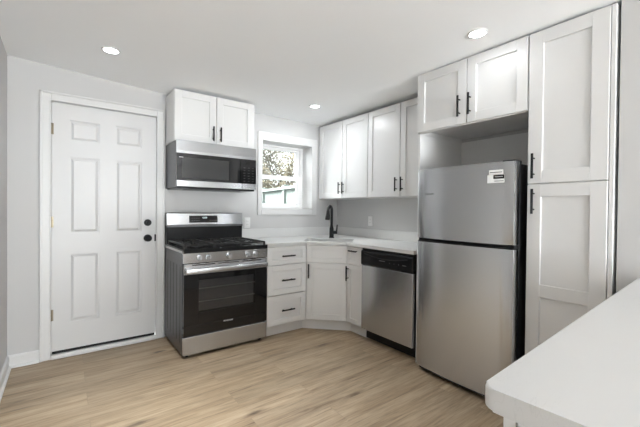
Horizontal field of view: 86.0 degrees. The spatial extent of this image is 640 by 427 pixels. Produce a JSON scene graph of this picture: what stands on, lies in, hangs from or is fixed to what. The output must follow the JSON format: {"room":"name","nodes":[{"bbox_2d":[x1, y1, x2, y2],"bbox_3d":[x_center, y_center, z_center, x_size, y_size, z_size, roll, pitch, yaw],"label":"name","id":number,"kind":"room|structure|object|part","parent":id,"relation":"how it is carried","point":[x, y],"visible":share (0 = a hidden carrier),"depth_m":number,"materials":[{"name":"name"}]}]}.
{"room":"kitchen","nodes":[
{"label":"kitchen","id":0,"kind":"room"},
{"bbox_2d":[0,36,6,372],"bbox_3d":[0.858,-0.007,-1.819,0.100,2.550,11.000,0,1,-37],"label":"wall","id":1,"kind":"structure","parent":0,"point":[3,55],"depth_m":2.46,"materials":[{"name":"paint"}]},
{"bbox_2d":[0,356,10,401],"bbox_3d":[0.897,1.221,-1.769,0.028,0.095,11.000,0,1,-37],"label":"baseboard","id":2,"kind":"structure","parent":1,"relation":"attached to","point":[5,371],"depth_m":2.41,"materials":[{"name":"paint"}]},
{"bbox_2d":[7,55,336,355],"bbox_3d":[-1.164,-0.083,3.707,3.462,2.550,0.280,0,1,-37],"label":"wall","id":3,"kind":"structure","parent":0,"point":[25,78],"depth_m":2.72,"materials":[{"name":"paint"}]},
{"bbox_2d":[8,350,38,367],"bbox_3d":[-2.315,1.143,2.679,0.192,0.095,0.028,0,1,-37],"label":"baseboard","id":4,"kind":"structure","parent":3,"relation":"attached to","point":[32,357],"depth_m":2.68,"materials":[{"name":"paint"}]},
{"bbox_2d":[39,89,164,361],"bbox_3d":[-1.893,0.107,3.053,0.927,2.168,0.142,0,1,-37],"label":"door frame","id":5,"kind":"structure","parent":3,"relation":"attached to","point":[46,96],"depth_m":2.78,"materials":[{"name":"paint"}]},
{"bbox_2d":[51,102,155,353],"bbox_3d":[-1.865,0.128,3.001,0.799,2.052,0.112,0,1,-37],"label":"door","id":6,"kind":"structure","parent":3,"relation":"in","point":[103,218],"depth_m":2.99,"materials":[{"name":"paint"}]},
{"bbox_3d":[-1.591,0.235,3.180,0.066,0.066,0.070,0,1,-37],"label":"knob","id":7,"kind":"part","parent":6,"relation":"part of","materials":[{"name":"black metal"}]},
{"bbox_2d":[165,89,254,148],"bbox_3d":[-1.055,-0.872,3.371,0.782,0.457,0.362,0,1,-37],"label":"upper cabinet","id":8,"kind":"object","parent":3,"relation":"attached to","point":[190,116],"visible":0.79,"depth_m":3.22,"materials":[{"name":"paint"}]},
{"bbox_3d":[-1.137,-0.871,3.145,0.373,0.451,0.019,0,1,-37],"label":"door","id":9,"kind":"part","parent":8,"relation":"part of","materials":[{"name":"paint"}]},
{"bbox_2d":[166,139,255,192],"bbox_3d":[-1.056,-0.427,3.353,0.752,0.427,0.400,0,1,-37],"label":"microwave","id":10,"kind":"object","parent":8,"relation":"attached to","point":[190,165],"visible":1,"depth_m":3.18,"materials":[{"name":"grey metal"}]},
{"bbox_3d":[-1.014,-0.406,3.156,0.585,0.235,0.030,0,1,-37],"label":"door","id":11,"kind":"part","parent":10,"relation":"part of","materials":[{"name":"black glass"}]},
{"bbox_3d":[-0.711,-0.405,3.381,0.165,0.235,0.030,0,1,-37],"label":"control panel","id":12,"kind":"part","parent":10,"relation":"part of","materials":[{"name":"black glass"}]},
{"bbox_3d":[-0.997,-0.740,3.216,0.014,0.135,0.039,0,1,-37],"label":"handle","id":13,"kind":"part","parent":8,"relation":"part of","materials":[{"name":"black metal"}]},
{"bbox_3d":[-0.832,-0.870,3.372,0.373,0.451,0.019,0,1,-37],"label":"door","id":14,"kind":"part","parent":8,"relation":"part of","materials":[{"name":"paint"}]},
{"bbox_2d":[244,218,249,227],"bbox_3d":[-0.805,0.111,3.797,0.072,0.116,0.008,0,1,-37],"label":"wall outlet","id":15,"kind":"object","parent":3,"relation":"attached to","point":[246,220],"visible":1,"depth_m":3.79,"materials":[{"name":"white plastic"}]},
{"bbox_2d":[257,131,316,214],"bbox_3d":[-0.455,-0.450,4.216,0.817,0.942,0.296,0,1,-37],"label":"window","id":16,"kind":"structure","parent":3,"relation":"in","point":[298,153],"depth_m":4.30,"materials":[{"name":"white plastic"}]},
{"bbox_3d":[-0.537,-0.610,4.309,0.626,0.395,0.032,0,1,-37],"label":"sash","id":17,"kind":"part","parent":16,"relation":"part of","materials":[{"name":"white plastic"}]},
{"bbox_3d":[-0.519,-0.267,4.284,0.626,0.390,0.032,0,1,-37],"label":"sash","id":18,"kind":"part","parent":16,"relation":"part of","materials":[{"name":"white plastic"}]},
{"bbox_2d":[242,227,335,237],"bbox_3d":[-0.326,0.232,4.149,1.346,0.104,0.020,0,1,-37],"label":"backsplash","id":19,"kind":"structure","parent":3,"relation":"attached to","point":[303,231],"depth_m":4.07,"materials":[{"name":"white stone"}]},
{"bbox_2d":[0,328,502,426],"bbox_3d":[2.213,1.321,-0.786,3.512,0.100,11.200,0,1,-37],"label":"floor","id":20,"kind":"structure","parent":0,"point":[302,377],"depth_m":2.36,"materials":[{"name":"brown wood"}]},
{"bbox_2d":[51,335,155,359],"bbox_3d":[-1.902,1.173,3.061,0.783,0.036,0.150,0,1,-37],"label":"threshold","id":21,"kind":"object","parent":20,"relation":"on","point":[151,337],"visible":0.6,"depth_m":2.98,"materials":[{"name":"paint"}]},
{"bbox_2d":[165,213,267,356],"bbox_3d":[-0.979,0.601,3.247,0.769,1.196,0.674,0,1,-37],"label":"gas range","id":22,"kind":"object","parent":20,"relation":"on","point":[216,278],"visible":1,"depth_m":3.05,"materials":[{"name":"grey metal"}]},
{"bbox_3d":[-1.287,0.320,3.024,0.007,0.020,0.560,0,1,-37],"label":"trim","id":23,"kind":"part","parent":22,"relation":"part of","materials":[{"name":"silver metal"}]},
{"bbox_3d":[-1.154,0.061,3.480,0.759,0.126,0.076,0,1,-37],"label":"backguard panel","id":24,"kind":"part","parent":22,"relation":"part of","materials":[{"name":"silver metal"}]},
{"bbox_3d":[-1.134,0.127,3.453,0.759,0.020,0.009,0,1,-37],"label":"backguard trim","id":25,"kind":"part","parent":22,"relation":"part of","materials":[{"name":"grey metal"}]},
{"bbox_2d":[166,241,267,253],"bbox_3d":[-0.976,0.312,3.243,0.765,0.034,0.590,0,1,-37],"label":"cooktop","id":26,"kind":"object","parent":22,"relation":"in","point":[175,248],"depth_m":3.03,"materials":[{"name":"black metal"}]},
{"bbox_3d":[-0.820,1.098,3.032,0.759,0.148,0.034,0,1,-37],"label":"storage drawer","id":27,"kind":"part","parent":22,"relation":"part of","materials":[{"name":"silver metal"}]},
{"bbox_2d":[182,257,267,336],"bbox_3d":[-0.803,0.717,3.010,0.755,0.595,0.081,0,1,-37],"label":"oven","id":28,"kind":"object","parent":22,"relation":"in","point":[223,294],"depth_m":3.00,"materials":[{"name":"black glass"}]},
{"bbox_3d":[-0.813,0.374,3.025,0.763,0.082,0.045,0,1,-37],"label":"control panel","id":29,"kind":"part","parent":22,"relation":"part of","materials":[{"name":"silver metal"}]},
{"bbox_2d":[266,245,305,335],"bbox_3d":[-0.497,0.759,3.628,0.456,0.880,0.663,0,1,-37],"label":"base cabinet","id":30,"kind":"object","parent":20,"relation":"on","point":[286,268],"visible":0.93,"depth_m":3.39,"materials":[{"name":"paint"}]},
{"bbox_3d":[-0.332,0.948,3.402,0.443,0.288,0.019,0,1,-37],"label":"drawer","id":31,"kind":"part","parent":30,"relation":"part of","materials":[{"name":"paint"}]},
{"bbox_3d":[-0.329,0.653,3.399,0.443,0.286,0.019,0,1,-37],"label":"drawer","id":32,"kind":"part","parent":30,"relation":"part of","materials":[{"name":"paint"}]},
{"bbox_3d":[-0.327,0.417,3.396,0.443,0.172,0.019,0,1,-37],"label":"drawer","id":33,"kind":"part","parent":30,"relation":"part of","materials":[{"name":"paint"}]},
{"bbox_2d":[302,244,350,330],"bbox_3d":[0.093,0.765,3.716,1.287,0.880,0.523,1,1,8],"label":"base cabinet","id":34,"kind":"object","parent":20,"relation":"on","point":[326,285],"visible":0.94,"depth_m":3.51,"materials":[{"name":"paint"}]},
{"bbox_3d":[0.062,0.804,3.506,0.409,0.581,0.019,1,1,8],"label":"door","id":35,"kind":"part","parent":34,"relation":"part of","materials":[{"name":"paint"}]},
{"bbox_3d":[0.066,0.421,3.502,0.409,0.173,0.019,1,1,8],"label":"drawer","id":36,"kind":"part","parent":34,"relation":"part of","materials":[{"name":"paint"}]},
{"bbox_2d":[242,227,416,254],"bbox_3d":[0.201,0.260,3.459,1.367,0.135,1.757,0,1,-37],"label":"countertop","id":37,"kind":"structure","parent":34,"relation":"on","point":[405,242],"depth_m":3.82,"materials":[{"name":"white stone"}]},
{"bbox_2d":[325,205,337,237],"bbox_3d":[0.118,0.099,3.948,0.189,0.382,0.095,0,1,-45],"label":"faucet","id":38,"kind":"object","parent":37,"relation":"on","point":[329,214],"visible":1,"depth_m":3.97,"materials":[{"name":"black metal"}]},
{"bbox_3d":[0.114,0.039,3.941,0.031,0.262,0.134,1,1,26],"label":"spout","id":39,"kind":"part","parent":38,"relation":"part of","materials":[{"name":"black metal"}]},
{"bbox_2d":[345,246,366,337],"bbox_3d":[0.566,0.771,3.554,0.663,0.880,0.229,0,1,-37],"label":"base cabinet","id":40,"kind":"object","parent":20,"relation":"on","point":[353,270],"visible":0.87,"depth_m":3.39,"materials":[{"name":"paint"}]},
{"bbox_3d":[0.270,0.605,3.430,0.039,0.145,0.014,0,1,-37],"label":"handle","id":41,"kind":"part","parent":40,"relation":"part of","materials":[{"name":"black metal"}]},
{"bbox_3d":[0.341,0.808,3.383,0.019,0.581,0.216,0,1,-37],"label":"door","id":42,"kind":"part","parent":40,"relation":"part of","materials":[{"name":"paint"}]},
{"bbox_3d":[0.345,0.424,3.379,0.019,0.172,0.216,0,1,-37],"label":"drawer","id":43,"kind":"part","parent":40,"relation":"part of","materials":[{"name":"paint"}]},
{"bbox_2d":[361,248,416,357],"bbox_3d":[0.811,0.772,3.211,0.624,0.866,0.600,0,1,-37],"label":"dishwasher","id":44,"kind":"object","parent":20,"relation":"on","point":[389,279],"visible":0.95,"depth_m":2.99,"materials":[{"name":"silver metal"}]},
{"bbox_3d":[0.568,0.398,3.023,0.008,0.036,0.507,0,1,-37],"label":"pocket handle","id":45,"kind":"part","parent":44,"relation":"part of","materials":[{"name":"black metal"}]},
{"bbox_3d":[0.588,0.423,3.038,0.046,0.138,0.600,0,1,-37],"label":"control panel","id":46,"kind":"part","parent":44,"relation":"part of","materials":[{"name":"black plastic"}]},
{"bbox_3d":[0.655,1.157,3.101,0.065,0.096,0.600,0,1,-37],"label":"toe panel","id":47,"kind":"part","parent":44,"relation":"part of","materials":[{"name":"black ceramic"}]},
{"bbox_2d":[416,134,460,324],"bbox_3d":[1.038,0.293,2.971,0.604,1.858,0.018,0,1,-37],"label":"end panel","id":48,"kind":"object","parent":20,"relation":"on","point":[433,152],"visible":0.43,"depth_m":2.90,"materials":[{"name":"white wood"}]},
{"bbox_2d":[416,159,527,396],"bbox_3d":[1.225,0.446,2.582,0.685,1.562,0.718,0,1,-37],"label":"refrigerator","id":49,"kind":"object","parent":20,"relation":"on","point":[472,219],"visible":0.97,"depth_m":2.30,"materials":[{"name":"silver metal"}]},
{"bbox_3d":[0.982,0.702,2.405,0.085,0.958,0.718,0,1,-37],"label":"door","id":50,"kind":"part","parent":49,"relation":"part of","materials":[{"name":"silver metal"}]},
{"bbox_3d":[0.989,-0.065,2.397,0.085,0.520,0.718,0,1,-37],"label":"freezer door","id":51,"kind":"part","parent":49,"relation":"part of","materials":[{"name":"silver metal"}]},
{"bbox_2d":[503,417,524,426],"bbox_3d":[1.141,0.808,0.925,1.592,0.871,0.614,0,1,-40],"label":"base cabinet","id":52,"kind":"object","parent":20,"relation":"on","point":[506,422],"visible":0.02,"depth_m":0.64,"materials":[{"name":"paint"}]},
{"bbox_2d":[485,278,639,426],"bbox_3d":[1.157,0.350,0.930,1.672,0.042,0.660,0,1,-40],"label":"countertop","id":53,"kind":"structure","parent":52,"relation":"on","point":[587,374],"depth_m":0.68,"materials":[{"name":"white stone"}]},
{"bbox_2d":[525,3,620,354],"bbox_3d":[1.631,0.073,2.126,0.666,2.326,0.416,0,1,-37],"label":"pantry cabinet","id":54,"kind":"object","parent":20,"relation":"on","point":[574,64],"visible":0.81,"depth_m":1.93,"materials":[{"name":"paint"}]},
{"bbox_3d":[1.282,-0.282,2.070,0.039,0.150,0.014,0,1,-37],"label":"handle","id":55,"kind":"part","parent":54,"relation":"part of","materials":[{"name":"black metal"}]},
{"bbox_3d":[1.281,-0.069,2.070,0.039,0.150,0.014,0,1,-37],"label":"handle","id":56,"kind":"part","parent":54,"relation":"part of","materials":[{"name":"black metal"}]},
{"bbox_3d":[1.393,0.476,1.968,0.019,1.294,0.389,0,1,-37],"label":"door","id":57,"kind":"part","parent":54,"relation":"part of","materials":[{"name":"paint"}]},
{"bbox_3d":[1.404,-0.632,1.956,0.019,0.911,0.389,0,1,-37],"label":"door","id":58,"kind":"part","parent":54,"relation":"part of","materials":[{"name":"paint"}]},
{"bbox_2d":[0,0,621,126],"bbox_3d":[2.238,-1.179,-0.812,3.412,0.298,11.100,0,1,-37],"label":"ceiling","id":59,"kind":"structure","parent":0,"point":[282,58],"depth_m":2.27,"materials":[{"name":"paint"}]},
{"bbox_2d":[101,46,119,53],"bbox_3d":[-1.490,-1.159,2.447,0.116,0.011,0.116,0,1,-37],"label":"recessed light","id":60,"kind":"object","parent":59,"relation":"in","point":[111,50],"visible":1,"depth_m":2.44,"materials":[{"name":"paint"}]},
{"bbox_2d":[103,48,118,53],"bbox_3d":[-1.490,-1.157,2.447,0.093,0.004,0.093,0,1,-37],"label":"diffuser","id":61,"kind":"object","parent":60,"relation":"attached to","point":[108,50],"depth_m":2.44,"materials":[{"name":"white plastic"}]},
{"bbox_2d":[310,104,319,107],"bbox_3d":[-0.052,-1.113,3.581,0.116,0.011,0.116,0,1,-37],"label":"recessed light","id":62,"kind":"object","parent":59,"relation":"in","point":[312,105],"visible":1,"depth_m":3.58,"materials":[{"name":"paint"}]},
{"bbox_2d":[467,28,487,38],"bbox_3d":[0.973,-1.109,2.121,0.116,0.011,0.116,0,1,-37],"label":"recessed light","id":63,"kind":"object","parent":59,"relation":"in","point":[479,32],"visible":1,"depth_m":2.12,"materials":[{"name":"paint"}]},
{"bbox_2d":[469,30,485,37],"bbox_3d":[0.973,-1.107,2.121,0.093,0.004,0.093,0,1,-37],"label":"diffuser","id":64,"kind":"object","parent":63,"relation":"attached to","point":[473,33],"depth_m":2.12,"materials":[{"name":"white plastic"}]},
{"bbox_2d":[337,129,527,241],"bbox_3d":[1.224,-0.055,3.317,0.100,2.550,3.200,0,1,-37],"label":"wall","id":65,"kind":"structure","parent":0,"point":[395,214],"depth_m":3.89,"materials":[{"name":"paint"}]},
{"bbox_2d":[319,113,380,199],"bbox_3d":[0.354,-0.621,4.093,0.365,0.903,0.893,0,1,-37],"label":"upper cabinet","id":66,"kind":"object","parent":65,"relation":"attached to","point":[343,145],"visible":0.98,"depth_m":3.95,"materials":[{"name":"paint"}]},
{"bbox_3d":[0.133,-0.624,4.166,0.019,0.897,0.433,0,1,-37],"label":"door","id":67,"kind":"part","parent":66,"relation":"part of","materials":[{"name":"paint"}]},
{"bbox_3d":[0.389,-0.618,3.822,0.019,0.897,0.411,0,1,-37],"label":"door","id":68,"kind":"part","parent":66,"relation":"part of","materials":[{"name":"paint"}]},
{"bbox_2d":[368,216,372,225],"bbox_3d":[0.596,0.097,4.067,0.008,0.116,0.072,0,1,-37],"label":"wall outlet","id":69,"kind":"object","parent":65,"relation":"attached to","point":[370,218],"visible":1,"depth_m":4.06,"materials":[{"name":"white plastic"}]},
{"bbox_2d":[337,227,416,241],"bbox_3d":[0.741,0.245,3.861,0.020,0.104,1.757,0,1,-37],"label":"backsplash","id":70,"kind":"structure","parent":65,"relation":"attached to","point":[360,232],"depth_m":3.93,"materials":[{"name":"white stone"}]},
{"bbox_2d":[368,97,418,197],"bbox_3d":[0.879,-0.609,3.389,0.365,0.903,0.858,0,1,-37],"label":"upper cabinet","id":71,"kind":"object","parent":65,"relation":"attached to","point":[393,136],"visible":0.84,"depth_m":3.39,"materials":[{"name":"paint"}]},
{"bbox_3d":[0.646,-0.612,3.477,0.019,0.897,0.431,0,1,-37],"label":"door","id":72,"kind":"part","parent":71,"relation":"part of","materials":[{"name":"paint"}]},
{"bbox_3d":[0.902,-0.606,3.133,0.019,0.897,0.413,0,1,-37],"label":"door","id":73,"kind":"part","parent":71,"relation":"part of","materials":[{"name":"paint"}]},
{"bbox_2d":[417,36,529,164],"bbox_3d":[1.262,-0.386,2.621,0.666,1.426,0.828,0,1,-37],"label":"upper cabinet","id":74,"kind":"object","parent":65,"relation":"attached to","point":[485,93],"visible":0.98,"depth_m":2.49,"materials":[{"name":"paint"}]},
{"bbox_3d":[0.919,-0.871,2.608,0.019,0.457,0.418,0,1,-37],"label":"door","id":75,"kind":"part","parent":74,"relation":"part of","materials":[{"name":"paint"}]},
{"bbox_3d":[0.992,-0.765,2.461,0.039,0.150,0.014,0,1,-37],"label":"handle","id":76,"kind":"part","parent":74,"relation":"part of","materials":[{"name":"black metal"}]},
{"bbox_3d":[1.039,-0.764,2.397,0.039,0.150,0.014,0,1,-37],"label":"handle","id":77,"kind":"part","parent":74,"relation":"part of","materials":[{"name":"black metal"}]},
{"bbox_3d":[1.528,-0.151,2.812,0.009,0.959,0.807,0,1,-37],"label":"panel","id":78,"kind":"part","parent":74,"relation":"part of","materials":[{"name":"grey paint"}]},
{"bbox_3d":[1.166,-0.865,2.276,0.019,0.457,0.396,0,1,-37],"label":"door","id":79,"kind":"part","parent":74,"relation":"part of","materials":[{"name":"paint"}]},
{"bbox_2d":[616,0,639,292],"bbox_3d":[4.166,0.021,-1.238,0.585,2.550,7.978,0,1,-37],"label":"wall partition","id":80,"kind":"structure","parent":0,"point":[628,221],"depth_m":1.75,"materials":[{"name":"paint"}]},
{"label":"outside","id":81,"kind":"structure","parent":0,"visible":0},
{"bbox_3d":[-5.643,1.417,14.115,26.000,0.150,21.720,0,1,-37],"label":"ground","id":82,"kind":"structure","parent":81,"visible":0},
{"bbox_2d":[262,163,275,188],"bbox_3d":[-1.741,-0.019,9.475,1.152,2.899,1.136,0,1,-37],"label":"shrub","id":83,"kind":"object","parent":82,"relation":"on","point":[266,182],"visible":0.06,"depth_m":9.39,"materials":[{"name":"green plant"}]},
{"bbox_2d":[263,149,293,187],"bbox_3d":[-2.462,-1.454,11.752,3.985,5.711,4.739,0,1,-37],"label":"tree","id":84,"kind":"object","parent":82,"relation":"on","point":[270,159],"visible":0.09,"depth_m":11.09,"materials":[{"name":"green plant"}]},
{"bbox_2d":[263,151,293,184],"bbox_3d":[-1.587,-1.343,12.518,4.512,5.494,4.395,1,1,-5],"label":"tree","id":85,"kind":"object","parent":82,"relation":"on","point":[272,151],"visible":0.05,"depth_m":12.68,"materials":[{"name":"green plant"}]},
{"bbox_2d":[262,185,295,203],"bbox_3d":[-0.671,0.468,6.560,0.140,2.000,2.579,0,1,-28],"label":"fence","id":86,"kind":"object","parent":82,"relation":"on","point":[285,194],"visible":0.23,"depth_m":6.72,"materials":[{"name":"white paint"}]},
{"bbox_3d":[-1.250,0.451,7.656,0.100,2.000,0.100,0,1,-28],"label":"post","id":87,"kind":"part","parent":86,"relation":"part of","materials":[{"name":"green paint"}]},
{"bbox_3d":[-0.661,-0.467,6.551,0.140,0.050,2.539,0,1,-28],"label":"cap rail","id":88,"kind":"part","parent":86,"relation":"part of","materials":[{"name":"green paint"}]},
{"bbox_3d":[-0.671,0.468,6.560,0.100,2.000,0.100,0,1,-28],"label":"post","id":89,"kind":"part","parent":86,"relation":"part of","materials":[{"name":"green paint"}]},
{"bbox_2d":[273,152,295,187],"bbox_3d":[-0.860,-0.219,10.299,1.263,3.302,1.246,0,1,-37],"label":"shrub","id":90,"kind":"object","parent":82,"relation":"on","point":[289,173],"visible":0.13,"depth_m":10.11,"materials":[{"name":"green plant"}]}
]}

